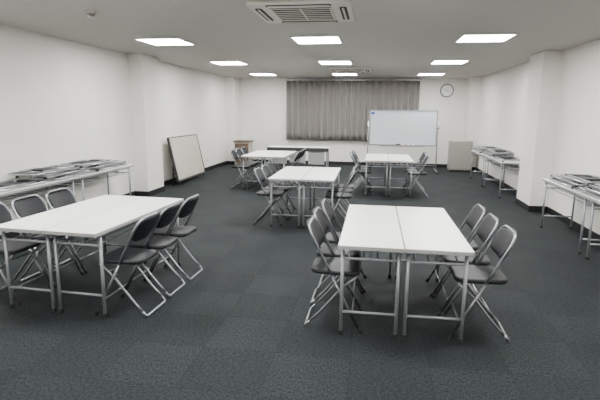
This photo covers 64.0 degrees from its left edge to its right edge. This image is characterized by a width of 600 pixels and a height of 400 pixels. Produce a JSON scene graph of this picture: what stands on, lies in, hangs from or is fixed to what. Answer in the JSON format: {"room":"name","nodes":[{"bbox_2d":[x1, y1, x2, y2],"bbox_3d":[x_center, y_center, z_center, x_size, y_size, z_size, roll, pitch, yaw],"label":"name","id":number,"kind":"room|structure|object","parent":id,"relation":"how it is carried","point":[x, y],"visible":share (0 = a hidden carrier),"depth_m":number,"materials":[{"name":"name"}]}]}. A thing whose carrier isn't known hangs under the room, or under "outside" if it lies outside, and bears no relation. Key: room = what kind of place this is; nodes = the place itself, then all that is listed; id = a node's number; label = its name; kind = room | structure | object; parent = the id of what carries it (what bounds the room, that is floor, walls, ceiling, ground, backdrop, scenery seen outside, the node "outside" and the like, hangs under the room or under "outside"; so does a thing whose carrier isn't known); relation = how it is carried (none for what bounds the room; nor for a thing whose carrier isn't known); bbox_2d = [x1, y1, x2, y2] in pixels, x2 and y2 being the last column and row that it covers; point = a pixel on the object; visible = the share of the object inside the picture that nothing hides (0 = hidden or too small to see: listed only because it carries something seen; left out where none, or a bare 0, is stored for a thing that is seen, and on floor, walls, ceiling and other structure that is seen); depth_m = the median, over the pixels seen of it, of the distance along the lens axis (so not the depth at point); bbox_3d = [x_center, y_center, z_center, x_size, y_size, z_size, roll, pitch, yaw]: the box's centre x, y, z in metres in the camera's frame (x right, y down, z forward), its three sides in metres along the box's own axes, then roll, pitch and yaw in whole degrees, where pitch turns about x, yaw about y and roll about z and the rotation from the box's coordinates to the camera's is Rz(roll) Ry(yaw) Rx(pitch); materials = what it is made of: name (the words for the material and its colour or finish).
{"room":"meeting room","nodes":[
{"label":"meeting room","id":0,"kind":"room"},
{"bbox_2d":[0,24,225,234],"bbox_3d":[-3.406,-1.025,7.082,0.100,2.570,16.500,2,11,8],"label":"wall","id":1,"kind":"structure","parent":0,"point":[62,100],"depth_m":7.30,"materials":[{"name":"paint"}]},
{"bbox_2d":[0,161,234,238],"bbox_3d":[-3.225,0.197,7.277,0.292,0.100,16.300,2,11,8],"label":"baseboard","id":2,"kind":"structure","parent":1,"relation":"attached to","point":[167,182],"depth_m":9.13,"materials":[{"name":"black plastic"}]},
{"bbox_2d":[127,54,163,190],"bbox_3d":[-2.901,-1.391,9.085,0.280,2.570,0.680,2,11,8],"label":"pillar","id":3,"kind":"structure","parent":1,"relation":"attached to","point":[143,70],"depth_m":8.87,"materials":[{"name":"paint"}]},
{"bbox_2d":[225,77,240,160],"bbox_3d":[-2.034,-2.408,14.637,0.280,2.570,0.700,2,11,8],"label":"pillar","id":4,"kind":"structure","parent":1,"relation":"attached to","point":[232,84],"depth_m":14.34,"materials":[{"name":"paint"}]},
{"bbox_2d":[0,163,599,399],"bbox_3d":[0.222,0.426,6.781,7.470,0.100,16.500,2,11,8],"label":"floor","id":5,"kind":"structure","parent":0,"point":[235,330],"depth_m":3.75,"materials":[{"name":"carpet"}]},
{"bbox_2d":[0,203,49,305],"bbox_3d":[-2.478,0.440,4.110,0.449,0.802,0.402,3,11,11],"label":"folding chair","id":6,"kind":"object","parent":5,"relation":"on","point":[14,247],"visible":0.7,"depth_m":4.16,"materials":[{"name":"black plastic"}]},
{"bbox_2d":[0,177,78,256],"bbox_3d":[-3.329,0.151,5.866,0.450,0.700,1.500,2,11,8],"label":"folding table","id":7,"kind":"object","parent":5,"relation":"on","point":[52,183],"visible":0.32,"depth_m":5.82,"materials":[{"name":"silver metal"}]},
{"bbox_2d":[0,179,47,192],"bbox_3d":[-3.364,-0.173,5.548,0.409,0.045,0.918,2,11,9],"label":"folded chair","id":8,"kind":"object","parent":7,"relation":"on","point":[8,185],"visible":1,"depth_m":5.59,"materials":[{"name":"black plastic"}]},
{"bbox_2d":[32,169,97,179],"bbox_3d":[-3.199,-0.356,6.551,0.409,0.045,0.918,2,11,8],"label":"folded chair","id":9,"kind":"object","parent":7,"relation":"on","point":[87,171],"visible":0.58,"depth_m":6.36,"materials":[{"name":"black plastic"}]},
{"bbox_2d":[15,168,85,178],"bbox_3d":[-3.234,-0.364,6.316,0.409,0.045,0.918,2,11,8],"label":"folded chair","id":10,"kind":"object","parent":9,"relation":"on","point":[57,174],"visible":0.44,"depth_m":6.15,"materials":[{"name":"black plastic"}]},
{"bbox_2d":[8,165,80,175],"bbox_3d":[-3.265,-0.384,6.144,0.409,0.045,0.918,2,11,9],"label":"folded chair","id":11,"kind":"object","parent":10,"relation":"on","point":[49,169],"visible":1,"depth_m":6.05,"materials":[{"name":"black plastic"}]},
{"bbox_2d":[11,194,83,287],"bbox_3d":[-2.384,0.367,4.513,0.449,0.802,0.402,3,11,11],"label":"folding chair","id":12,"kind":"object","parent":5,"relation":"on","point":[25,206],"visible":0.71,"depth_m":4.46,"materials":[{"name":"black plastic"}]},
{"bbox_2d":[0,195,141,312],"bbox_3d":[-2.022,0.429,4.438,0.450,0.700,1.500,3,11,11],"label":"folding table","id":13,"kind":"object","parent":5,"relation":"on","point":[34,224],"visible":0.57,"depth_m":3.90,"materials":[{"name":"white laminate"}]},
{"bbox_2d":[45,188,104,272],"bbox_3d":[-2.289,0.293,4.916,0.449,0.802,0.402,3,11,11],"label":"folding chair","id":14,"kind":"object","parent":5,"relation":"on","point":[57,198],"visible":0.57,"depth_m":4.87,"materials":[{"name":"black plastic"}]},
{"bbox_2d":[56,165,133,200],"bbox_3d":[-3.100,-0.118,7.334,0.450,0.700,1.500,2,11,8],"label":"folding table","id":15,"kind":"object","parent":5,"relation":"on","point":[113,170],"visible":0.28,"depth_m":7.20,"materials":[{"name":"silver metal"}]},
{"bbox_2d":[92,163,127,170],"bbox_3d":[-3.067,-0.522,7.454,0.409,0.045,0.918,2,11,9],"label":"folded chair","id":16,"kind":"object","parent":15,"relation":"on","point":[122,164],"visible":0.46,"depth_m":7.37,"materials":[{"name":"metal"}]},
{"bbox_2d":[75,160,125,168],"bbox_3d":[-3.077,-0.548,7.319,0.409,0.045,0.918,2,11,8],"label":"folded chair","id":17,"kind":"object","parent":16,"relation":"on","point":[114,162],"visible":0.46,"depth_m":7.20,"materials":[{"name":"black plastic"}]},
{"bbox_2d":[60,159,113,167],"bbox_3d":[-3.126,-0.549,7.047,0.409,0.045,0.918,2,11,9],"label":"folded chair","id":18,"kind":"object","parent":17,"relation":"on","point":[91,162],"visible":0.96,"depth_m":6.96,"materials":[{"name":"black plastic"}]},
{"bbox_2d":[41,197,183,317],"bbox_3d":[-1.577,0.450,4.349,0.450,0.700,1.500,3,11,11],"label":"folding table","id":19,"kind":"object","parent":5,"relation":"on","point":[100,224],"visible":0.8,"depth_m":3.84,"materials":[{"name":"white laminate"}]},
{"bbox_2d":[95,211,165,316],"bbox_3d":[-1.366,0.496,3.873,0.449,0.802,0.402,2,11,10],"label":"folding chair","id":20,"kind":"object","parent":5,"relation":"on","point":[146,225],"visible":0.96,"depth_m":3.77,"materials":[{"name":"black plastic"}]},
{"bbox_2d":[125,202,184,296],"bbox_3d":[-1.301,0.421,4.282,0.449,0.802,0.402,2,11,10],"label":"folding chair","id":21,"kind":"object","parent":5,"relation":"on","point":[167,216],"visible":0.77,"depth_m":4.18,"materials":[{"name":"black plastic"}]},
{"bbox_2d":[147,194,202,279],"bbox_3d":[-1.217,0.347,4.686,0.449,0.802,0.402,2,11,10],"label":"folding chair","id":22,"kind":"object","parent":5,"relation":"on","point":[186,209],"visible":0.87,"depth_m":4.58,"materials":[{"name":"black plastic"}]},
{"bbox_2d":[167,134,205,185],"bbox_3d":[-2.554,-0.936,10.925,0.251,1.051,1.650,2,11,8],"label":"whiteboard","id":23,"kind":"object","parent":5,"relation":"on","point":[185,152],"visible":0.94,"depth_m":10.76,"materials":[{"name":"white melamine"},{"name":"dark grey plastic"}]},
{"bbox_2d":[230,149,253,188],"bbox_3d":[-1.230,-0.653,10.091,0.449,0.802,0.402,2,11,8],"label":"folding chair","id":24,"kind":"object","parent":5,"relation":"on","point":[233,152],"visible":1,"depth_m":10.02,"materials":[{"name":"black plastic"}]},
{"bbox_2d":[233,140,253,164],"bbox_3d":[-1.660,-1.383,14.149,0.500,0.740,0.461,2,11,8],"label":"base cabinet","id":25,"kind":"object","parent":5,"relation":"on","point":[248,144],"visible":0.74,"depth_m":13.93,"materials":[{"name":"brown wood"}]},
{"bbox_2d":[233,140,253,141],"bbox_3d":[-1.656,-1.728,14.085,0.500,0.040,0.460,2,11,8],"label":"countertop","id":26,"kind":"structure","parent":25,"relation":"on","point":[234,140],"depth_m":14.01,"materials":[{"name":"brown wood"}]},
{"bbox_2d":[235,148,257,184],"bbox_3d":[-1.176,-0.728,10.501,0.449,0.802,0.402,2,11,9],"label":"folding chair","id":27,"kind":"object","parent":5,"relation":"on","point":[238,150],"visible":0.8,"depth_m":10.54,"materials":[{"name":"black plastic"}]},
{"bbox_2d":[241,147,260,182],"bbox_3d":[-1.105,-0.800,10.893,0.449,0.802,0.402,2,11,9],"label":"folding chair","id":28,"kind":"object","parent":5,"relation":"on","point":[244,150],"visible":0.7,"depth_m":10.82,"materials":[{"name":"black plastic"}]},
{"bbox_2d":[240,150,274,189],"bbox_3d":[-0.870,-0.671,10.453,0.450,0.700,1.500,2,11,8],"label":"folding table","id":29,"kind":"object","parent":5,"relation":"on","point":[257,154],"visible":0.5,"depth_m":9.87,"materials":[{"name":"white laminate"}]},
{"bbox_2d":[253,167,286,226],"bbox_3d":[-0.430,-0.055,6.903,0.449,0.802,0.402,2,11,8],"label":"folding chair","id":30,"kind":"object","parent":5,"relation":"on","point":[260,176],"visible":0.98,"depth_m":6.82,"materials":[{"name":"black plastic"}]},
{"bbox_2d":[261,164,292,219],"bbox_3d":[-0.361,-0.128,7.301,0.449,0.802,0.402,2,11,9],"label":"folding chair","id":31,"kind":"object","parent":5,"relation":"on","point":[265,168],"visible":0.63,"depth_m":7.26,"materials":[{"name":"black plastic"}]},
{"bbox_2d":[262,151,295,187],"bbox_3d":[-0.421,-0.654,10.386,0.450,0.700,1.500,2,11,8],"label":"folding table","id":32,"kind":"object","parent":5,"relation":"on","point":[277,154],"visible":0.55,"depth_m":9.89,"materials":[{"name":"white laminate"}]},
{"bbox_2d":[266,162,295,212],"bbox_3d":[-0.313,-0.201,7.701,0.449,0.802,0.402,2,11,8],"label":"folding chair","id":33,"kind":"object","parent":5,"relation":"on","point":[270,165],"visible":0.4,"depth_m":7.72,"materials":[{"name":"grey metal"}]},
{"bbox_2d":[268,166,312,227],"bbox_3d":[-0.112,-0.075,7.274,0.450,0.700,1.500,2,11,8],"label":"folding table","id":34,"kind":"object","parent":5,"relation":"on","point":[289,173],"visible":0.82,"depth_m":6.71,"materials":[{"name":"white laminate"}]},
{"bbox_2d":[280,151,300,189],"bbox_3d":[-0.204,-0.614,9.938,0.449,0.802,0.402,2,11,8],"label":"folding chair","id":35,"kind":"object","parent":5,"relation":"on","point":[299,152],"visible":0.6,"depth_m":9.79,"materials":[{"name":"black plastic"}]},
{"bbox_2d":[285,149,303,186],"bbox_3d":[-0.142,-0.687,10.337,0.449,0.802,0.402,2,11,8],"label":"folding chair","id":36,"kind":"object","parent":5,"relation":"on","point":[302,151],"visible":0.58,"depth_m":10.25,"materials":[{"name":"black plastic"}]},
{"bbox_2d":[287,148,306,183],"bbox_3d":[-0.080,-0.760,10.735,0.449,0.802,0.402,2,11,8],"label":"folding chair","id":37,"kind":"object","parent":5,"relation":"on","point":[305,149],"visible":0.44,"depth_m":10.65,"materials":[{"name":"black plastic"}]},
{"bbox_2d":[267,145,329,166],"bbox_3d":[-0.031,-1.025,12.411,1.570,0.700,0.512,2,11,8],"label":"table","id":38,"kind":"object","parent":5,"relation":"on","point":[316,154],"visible":0.74,"depth_m":12.14,"materials":[{"name":"white laminate"}]},
{"bbox_2d":[301,167,340,228],"bbox_3d":[0.337,-0.059,7.211,0.450,0.700,1.500,2,11,8],"label":"folding table","id":39,"kind":"object","parent":5,"relation":"on","point":[316,174],"visible":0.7,"depth_m":6.74,"materials":[{"name":"white laminate"}]},
{"bbox_2d":[304,216,362,333],"bbox_3d":[0.271,0.549,3.679,0.449,0.802,0.402,2,11,9],"label":"folding chair","id":40,"kind":"object","parent":5,"relation":"on","point":[331,266],"visible":0.94,"depth_m":3.60,"materials":[{"name":"silver metal"}]},
{"bbox_2d":[310,206,363,309],"bbox_3d":[0.324,0.475,4.079,0.449,0.802,0.402,2,11,9],"label":"folding chair","id":41,"kind":"object","parent":5,"relation":"on","point":[317,212],"visible":0.64,"depth_m":4.04,"materials":[{"name":"grey metal"}]},
{"bbox_2d":[325,170,355,219],"bbox_3d":[0.558,-0.019,6.765,0.449,0.802,0.402,2,11,7],"label":"folding chair","id":42,"kind":"object","parent":5,"relation":"on","point":[337,195],"visible":0.68,"depth_m":6.63,"materials":[{"name":"grey metal"}]},
{"bbox_2d":[327,167,355,213],"bbox_3d":[0.607,-0.092,7.166,0.449,0.802,0.402,2,11,7],"label":"folding chair","id":43,"kind":"object","parent":5,"relation":"on","point":[348,190],"visible":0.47,"depth_m":7.08,"materials":[{"name":"grey metal"}]},
{"bbox_2d":[318,198,366,292],"bbox_3d":[0.406,0.403,4.475,0.449,0.802,0.402,2,11,9],"label":"folding chair","id":44,"kind":"object","parent":5,"relation":"on","point":[327,209],"visible":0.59,"depth_m":4.46,"materials":[{"name":"grey metal"}]},
{"bbox_2d":[331,164,358,207],"bbox_3d":[0.685,-0.165,7.562,0.449,0.802,0.402,2,11,7],"label":"folding chair","id":45,"kind":"object","parent":5,"relation":"on","point":[351,186],"visible":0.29,"depth_m":7.46,"materials":[{"name":"grey metal"}]},
{"bbox_2d":[350,153,370,195],"bbox_3d":[1.203,-0.514,9.479,0.449,0.802,0.402,2,11,8],"label":"folding chair","id":46,"kind":"object","parent":5,"relation":"on","point":[362,172],"visible":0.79,"depth_m":9.35,"materials":[{"name":"grey metal"}]},
{"bbox_2d":[350,152,370,191],"bbox_3d":[1.245,-0.588,9.881,0.449,0.802,0.402,2,11,9],"label":"folding chair","id":47,"kind":"object","parent":5,"relation":"on","point":[361,168],"visible":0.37,"depth_m":9.86,"materials":[{"name":"grey metal"}]},
{"bbox_2d":[352,150,371,188],"bbox_3d":[1.327,-0.660,10.276,0.449,0.802,0.402,2,11,8],"label":"folding chair","id":48,"kind":"object","parent":5,"relation":"on","point":[353,151],"visible":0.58,"depth_m":10.28,"materials":[{"name":"grey metal"}]},
{"bbox_2d":[338,205,404,338],"bbox_3d":[0.592,0.529,4.047,0.450,0.700,1.500,2,11,8],"label":"folding table","id":49,"kind":"object","parent":5,"relation":"on","point":[370,228],"visible":0.9,"depth_m":3.49,"materials":[{"name":"white laminate"}]},
{"bbox_2d":[365,154,388,196],"bbox_3d":[1.563,-0.533,9.841,0.450,0.700,1.500,2,11,8],"label":"folding table","id":50,"kind":"object","parent":5,"relation":"on","point":[369,158],"visible":0.92,"depth_m":9.26,"materials":[{"name":"white laminate"}]},
{"bbox_2d":[387,154,413,197],"bbox_3d":[2.012,-0.516,9.774,0.450,0.700,1.500,2,11,8],"label":"folding table","id":51,"kind":"object","parent":5,"relation":"on","point":[396,158],"visible":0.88,"depth_m":9.22,"materials":[{"name":"white laminate"}]},
{"bbox_2d":[367,110,438,174],"bbox_3d":[2.739,-1.567,12.862,1.880,1.660,0.576,2,11,8],"label":"whiteboard","id":52,"kind":"object","parent":5,"relation":"on","point":[420,128],"visible":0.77,"depth_m":12.79,"materials":[{"name":"ceramic"}]},
{"bbox_2d":[379,145,424,146],"bbox_3d":[2.729,-1.444,12.830,1.200,0.030,0.070,2,11,8],"label":"marker tray","id":53,"kind":"object","parent":52,"relation":"on","point":[379,145],"depth_m":12.80,"materials":[{"name":"metal"}]},
{"bbox_2d":[403,151,426,189],"bbox_3d":[2.413,-0.619,10.114,0.449,0.802,0.402,2,11,9],"label":"folding chair","id":54,"kind":"object","parent":5,"relation":"on","point":[424,152],"visible":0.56,"depth_m":10.12,"materials":[{"name":"grey metal"}]},
{"bbox_2d":[403,153,427,191],"bbox_3d":[2.331,-0.547,9.719,0.449,0.802,0.402,2,11,8],"label":"folding chair","id":55,"kind":"object","parent":5,"relation":"on","point":[425,154],"visible":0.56,"depth_m":9.71,"materials":[{"name":"grey metal"}]},
{"bbox_2d":[404,155,429,196],"bbox_3d":[2.278,-0.473,9.319,0.449,0.802,0.402,2,11,8],"label":"folding chair","id":56,"kind":"object","parent":5,"relation":"on","point":[427,158],"visible":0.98,"depth_m":9.20,"materials":[{"name":"grey metal"}]},
{"bbox_2d":[395,206,474,344],"bbox_3d":[1.041,0.546,3.980,0.450,0.700,1.500,2,11,8],"label":"folding table","id":57,"kind":"object","parent":5,"relation":"on","point":[424,230],"visible":0.86,"depth_m":3.43,"materials":[{"name":"white laminate"}]},
{"bbox_2d":[425,204,485,296],"bbox_3d":[1.404,0.439,4.336,0.449,0.802,0.402,2,11,9],"label":"folding chair","id":58,"kind":"object","parent":5,"relation":"on","point":[476,214],"visible":0.55,"depth_m":4.26,"materials":[{"name":"black plastic"}]},
{"bbox_2d":[447,140,472,171],"bbox_3d":[4.432,-1.216,13.315,0.580,0.840,0.430,2,11,8],"label":"storage cabinet","id":59,"kind":"object","parent":5,"relation":"on","point":[459,152],"visible":0.99,"depth_m":13.13,"materials":[{"name":"grey metal"}]},
{"bbox_2d":[432,213,498,316],"bbox_3d":[1.350,0.514,3.931,0.449,0.802,0.402,2,11,9],"label":"folding chair","id":60,"kind":"object","parent":5,"relation":"on","point":[488,225],"visible":0.7,"depth_m":3.83,"materials":[{"name":"black plastic"}]},
{"bbox_2d":[440,225,516,341],"bbox_3d":[1.307,0.588,3.524,0.449,0.802,0.402,2,11,9],"label":"folding chair","id":61,"kind":"object","parent":5,"relation":"on","point":[503,241],"visible":0.93,"depth_m":3.43,"materials":[{"name":"black plastic"}]},
{"bbox_2d":[470,150,502,186],"bbox_3d":[4.328,-0.751,11.180,0.450,0.700,1.500,2,11,8],"label":"folding table","id":62,"kind":"object","parent":5,"relation":"on","point":[472,151],"visible":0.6,"depth_m":11.19,"materials":[{"name":"silver metal"}]},
{"bbox_2d":[483,155,519,198],"bbox_3d":[4.099,-0.482,9.711,0.450,0.700,1.500,2,11,8],"label":"folding table","id":63,"kind":"object","parent":5,"relation":"on","point":[486,156],"visible":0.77,"depth_m":9.31,"materials":[{"name":"white laminate"}]},
{"bbox_2d":[481,152,508,156],"bbox_3d":[4.227,-0.990,10.397,0.409,0.045,0.918,2,11,10],"label":"folded chair","id":64,"kind":"object","parent":63,"relation":"on","point":[484,153],"visible":0.45,"depth_m":10.06,"materials":[{"name":"black plastic"}]},
{"bbox_2d":[484,151,513,155],"bbox_3d":[4.185,-0.998,10.163,0.409,0.045,0.918,2,11,9],"label":"folded chair","id":65,"kind":"object","parent":64,"relation":"on","point":[488,152],"visible":0.44,"depth_m":9.84,"materials":[{"name":"black plastic"}]},
{"bbox_2d":[485,149,514,153],"bbox_3d":[4.159,-1.017,9.991,0.409,0.045,0.918,2,11,9],"label":"folded chair","id":66,"kind":"object","parent":65,"relation":"on","point":[497,151],"visible":1,"depth_m":9.87,"materials":[{"name":"black plastic"}]},
{"bbox_2d":[492,156,519,161],"bbox_3d":[4.055,-0.807,9.396,0.409,0.045,0.918,2,11,8],"label":"folded chair","id":67,"kind":"object","parent":63,"relation":"on","point":[503,158],"visible":0.87,"depth_m":9.27,"materials":[{"name":"grey metal"}]},
{"bbox_2d":[540,178,599,254],"bbox_3d":[3.537,0.177,6.114,0.450,0.700,1.500,2,11,8],"label":"folding table","id":68,"kind":"object","parent":5,"relation":"on","point":[583,196],"visible":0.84,"depth_m":6.06,"materials":[{"name":"silver metal"}]},
{"bbox_2d":[548,177,583,188],"bbox_3d":[3.572,-0.227,6.234,0.409,0.045,0.918,2,11,9],"label":"folded chair","id":69,"kind":"object","parent":68,"relation":"on","point":[561,182],"visible":0.4,"depth_m":6.16,"materials":[{"name":"grey metal"}]},
{"bbox_2d":[551,174,599,185],"bbox_3d":[3.559,-0.253,6.100,0.409,0.045,0.918,2,11,9],"label":"folded chair","id":70,"kind":"object","parent":69,"relation":"on","point":[557,176],"visible":0.45,"depth_m":5.99,"materials":[{"name":"grey metal"}]},
{"bbox_2d":[560,174,599,184],"bbox_3d":[3.516,-0.254,5.827,0.409,0.045,0.918,2,11,8],"label":"folded chair","id":71,"kind":"object","parent":70,"relation":"on","point":[585,179],"visible":1,"depth_m":5.83,"materials":[{"name":"grey metal"}]},
{"bbox_2d":[585,197,599,259],"bbox_3d":[3.307,0.447,4.646,0.450,0.700,1.500,2,11,8],"label":"folding table","id":72,"kind":"object","parent":5,"relation":"on","point":[595,200],"visible":1,"depth_m":5.29,"materials":[{"name":"silver metal"}]},
{"bbox_2d":[572,187,599,198],"bbox_3d":[3.426,-0.062,5.333,0.409,0.045,0.918,2,11,8],"label":"folded chair","id":73,"kind":"object","parent":72,"relation":"on","point":[582,190],"visible":0.67,"depth_m":5.45,"materials":[{"name":"grey metal"}]},
{"bbox_2d":[583,186,599,194],"bbox_3d":[3.385,-0.070,5.099,0.409,0.045,0.918,2,11,9],"label":"folded chair","id":74,"kind":"object","parent":73,"relation":"on","point":[588,188],"visible":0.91,"depth_m":5.31,"materials":[{"name":"grey metal"}]},
{"bbox_2d":[587,183,599,189],"bbox_3d":[3.364,-0.089,4.926,0.409,0.045,0.918,2,11,9],"label":"folded chair","id":75,"kind":"object","parent":74,"relation":"on","point":[597,185],"visible":1,"depth_m":5.26,"materials":[{"name":"grey metal"}]},
{"bbox_2d":[0,0,599,77],"bbox_3d":[0.249,-2.199,6.295,7.470,0.100,16.500,2,11,8],"label":"ceiling","id":76,"kind":"structure","parent":0,"point":[391,38],"depth_m":5.94,"materials":[{"name":"white paint"}]},
{"bbox_2d":[85,11,95,17],"bbox_3d":[-2.125,-1.885,4.872,0.110,0.050,0.110,2,11,8],"label":"smoke detector","id":77,"kind":"object","parent":76,"relation":"attached to","point":[92,14],"visible":1,"depth_m":4.84,"materials":[{"name":"plastic"}]},
{"bbox_2d":[134,38,195,45],"bbox_3d":[-1.934,-2.282,6.930,0.650,0.012,0.650,2,11,8],"label":"recessed light","id":78,"kind":"object","parent":76,"relation":"in","point":[153,41],"visible":1,"depth_m":6.88,"materials":[{"name":"white plastic"}]},
{"bbox_2d":[137,39,192,44],"bbox_3d":[-1.934,-2.284,6.929,0.610,0.008,0.610,2,11,8],"label":"diffuser","id":79,"kind":"object","parent":78,"relation":"attached to","point":[150,41],"depth_m":6.89,"materials":[{"name":"white plastic"}]},
{"bbox_2d":[209,61,248,64],"bbox_3d":[-1.463,-2.835,9.944,0.650,0.012,0.650,2,11,8],"label":"recessed light","id":80,"kind":"object","parent":76,"relation":"in","point":[214,62],"visible":1,"depth_m":9.82,"materials":[{"name":"white"}]},
{"bbox_2d":[213,62,246,64],"bbox_3d":[-1.463,-2.837,9.943,0.610,0.008,0.610,2,11,8],"label":"diffuser","id":81,"kind":"object","parent":80,"relation":"attached to","point":[219,63],"depth_m":9.99,"materials":[{"name":"white"}]},
{"bbox_2d":[248,73,276,75],"bbox_3d":[-0.993,-3.388,12.957,0.650,0.012,0.650,2,11,8],"label":"recessed light","id":82,"kind":"object","parent":76,"relation":"in","point":[254,74],"visible":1,"depth_m":12.93,"materials":[{"name":"white"}]},
{"bbox_2d":[246,0,354,22],"bbox_3d":[0.043,-1.832,4.698,0.950,0.045,0.950,2,11,8],"label":"air conditioner","id":83,"kind":"object","parent":76,"relation":"attached to","point":[270,11],"visible":1,"depth_m":4.53,"materials":[{"name":"plastic"}]},
{"bbox_2d":[255,9,273,20],"bbox_3d":[-0.348,-1.833,4.758,0.065,0.006,0.600,2,11,8],"label":"outlet","id":84,"kind":"object","parent":83,"relation":"attached to","point":[262,13],"depth_m":4.74,"materials":[{"name":"white plastic"}]},
{"bbox_2d":[265,4,330,6],"bbox_3d":[-0.018,-1.747,4.316,0.600,0.006,0.065,2,11,8],"label":"outlet","id":85,"kind":"object","parent":83,"relation":"attached to","point":[275,5],"depth_m":4.29,"materials":[{"name":"white plastic"}]},
{"bbox_2d":[269,8,335,20],"bbox_3d":[0.042,-1.813,4.701,0.576,0.007,0.572,2,11,8],"label":"grille","id":86,"kind":"object","parent":83,"relation":"attached to","point":[281,14],"depth_m":4.66,"materials":[{"name":"plastic"}]},
{"bbox_2d":[282,21,337,22],"bbox_3d":[0.102,-1.888,5.084,0.600,0.006,0.065,2,11,8],"label":"outlet","id":87,"kind":"object","parent":83,"relation":"attached to","point":[282,21],"depth_m":5.08,"materials":[{"name":"plastic"}]},
{"bbox_2d":[339,7,349,19],"bbox_3d":[0.433,-1.803,4.642,0.065,0.006,0.600,2,11,8],"label":"outlet","id":88,"kind":"object","parent":83,"relation":"attached to","point":[344,12],"depth_m":4.62,"materials":[{"name":"white plastic"}]},
{"bbox_2d":[290,36,342,43],"bbox_3d":[0.240,-2.200,6.605,0.650,0.012,0.650,2,11,8],"label":"recessed light","id":89,"kind":"object","parent":76,"relation":"in","point":[298,39],"visible":1,"depth_m":6.55,"materials":[{"name":"white plastic"}]},
{"bbox_2d":[318,61,351,64],"bbox_3d":[0.711,-2.752,9.619,0.650,0.012,0.650,2,11,8],"label":"recessed light","id":90,"kind":"object","parent":76,"relation":"in","point":[320,62],"visible":1,"depth_m":9.59,"materials":[{"name":"white"}]},
{"bbox_2d":[331,73,357,75],"bbox_3d":[1.182,-3.305,12.633,0.650,0.012,0.650,2,11,8],"label":"recessed light","id":91,"kind":"object","parent":76,"relation":"in","point":[334,74],"visible":1,"depth_m":12.62,"materials":[{"name":"white"}]},
{"bbox_2d":[329,68,370,72],"bbox_3d":[1.179,-3.022,11.194,0.950,0.045,0.950,2,11,8],"label":"air conditioner","id":92,"kind":"object","parent":76,"relation":"attached to","point":[333,70],"visible":1,"depth_m":11.01,"materials":[{"name":"plastic"}]},
{"bbox_2d":[337,70,362,71],"bbox_3d":[1.179,-3.003,11.197,0.576,0.007,0.572,2,11,8],"label":"grille","id":93,"kind":"object","parent":92,"relation":"attached to","point":[337,70],"depth_m":11.12,"materials":[{"name":"plastic"}]},
{"bbox_2d":[417,73,445,75],"bbox_3d":[3.356,-3.222,12.308,0.650,0.012,0.650,2,11,8],"label":"recessed light","id":94,"kind":"object","parent":76,"relation":"in","point":[419,74],"visible":1,"depth_m":12.33,"materials":[{"name":"white"}]},
{"bbox_2d":[430,60,469,63],"bbox_3d":[2.885,-2.669,9.294,0.650,0.012,0.650,2,11,8],"label":"recessed light","id":95,"kind":"object","parent":76,"relation":"in","point":[433,61],"visible":1,"depth_m":9.19,"materials":[{"name":"white plastic"}]},
{"bbox_2d":[432,61,466,63],"bbox_3d":[2.885,-2.671,9.294,0.610,0.008,0.610,2,11,8],"label":"diffuser","id":96,"kind":"object","parent":95,"relation":"attached to","point":[433,62],"depth_m":9.34,"materials":[{"name":"white"}]},
{"bbox_2d":[455,33,517,41],"bbox_3d":[2.414,-2.117,6.281,0.650,0.012,0.650,2,11,8],"label":"recessed light","id":97,"kind":"object","parent":76,"relation":"in","point":[465,37],"visible":1,"depth_m":6.22,"materials":[{"name":"white plastic"}]},
{"bbox_2d":[240,78,467,163],"bbox_3d":[1.481,-2.348,14.510,7.270,2.570,0.100,2,11,8],"label":"wall","id":98,"kind":"structure","parent":0,"point":[263,100],"depth_m":14.58,"materials":[{"name":"paint"}]},
{"bbox_2d":[254,159,446,167],"bbox_3d":[1.460,-1.124,14.680,6.686,0.100,0.012,2,11,8],"label":"baseboard","id":99,"kind":"structure","parent":98,"relation":"attached to","point":[288,161],"depth_m":14.58,"materials":[{"name":"black plastic"}]},
{"bbox_2d":[285,79,421,140],"bbox_3d":[1.530,-2.682,14.312,4.000,1.820,0.151,2,11,8],"label":"curtain","id":100,"kind":"object","parent":98,"relation":"attached to","point":[316,109],"visible":0.88,"depth_m":14.32,"materials":[{"name":"grey fabric"}]},
{"bbox_2d":[440,84,453,96],"bbox_3d":[4.243,-3.159,13.857,0.380,0.380,0.041,2,11,8],"label":"wall clock","id":101,"kind":"object","parent":98,"relation":"attached to","point":[446,90],"visible":1,"depth_m":13.85,"materials":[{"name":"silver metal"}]},
{"bbox_2d":[476,39,599,234],"bbox_3d":[3.878,-0.748,5.994,0.100,2.570,16.500,2,11,8],"label":"wall","id":102,"kind":"structure","parent":0,"point":[576,150],"depth_m":7.36,"materials":[{"name":"paint"}]},
{"bbox_2d":[463,77,482,166],"bbox_3d":[4.882,-2.154,13.654,0.280,2.570,0.600,2,11,8],"label":"column","id":103,"kind":"structure","parent":102,"relation":"attached to","point":[474,86],"depth_m":13.35,"materials":[{"name":"paint"}]},
{"bbox_2d":[472,167,599,243],"bbox_3d":[3.671,0.459,6.248,0.292,0.100,16.300,2,11,8],"label":"baseboard","id":104,"kind":"structure","parent":102,"relation":"attached to","point":[566,220],"depth_m":7.92,"materials":[{"name":"black plastic"}]},
{"bbox_2d":[517,51,563,205],"bbox_3d":[4.013,-1.134,8.088,0.280,2.570,0.750,2,11,8],"label":"column","id":105,"kind":"structure","parent":102,"relation":"attached to","point":[545,67],"depth_m":7.81,"materials":[{"name":"paint"}]},
{"bbox_3d":[4.354,-1.156,11.301,0.409,0.045,0.918,2,11,9],"label":"folded chair","id":106,"kind":"object","parent":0,"visible":0},
{"bbox_3d":[4.338,-1.182,11.167,0.409,0.045,0.918,2,11,8],"label":"folded chair","id":107,"kind":"object","parent":106,"relation":"on","visible":0},
{"bbox_2d":[478,146,501,149],"bbox_3d":[4.311,-1.182,10.891,0.409,0.045,0.918,2,11,9],"label":"folded chair","id":108,"kind":"object","parent":107,"relation":"on","point":[481,147],"visible":0.9,"depth_m":10.77,"materials":[{"name":"grey metal"}]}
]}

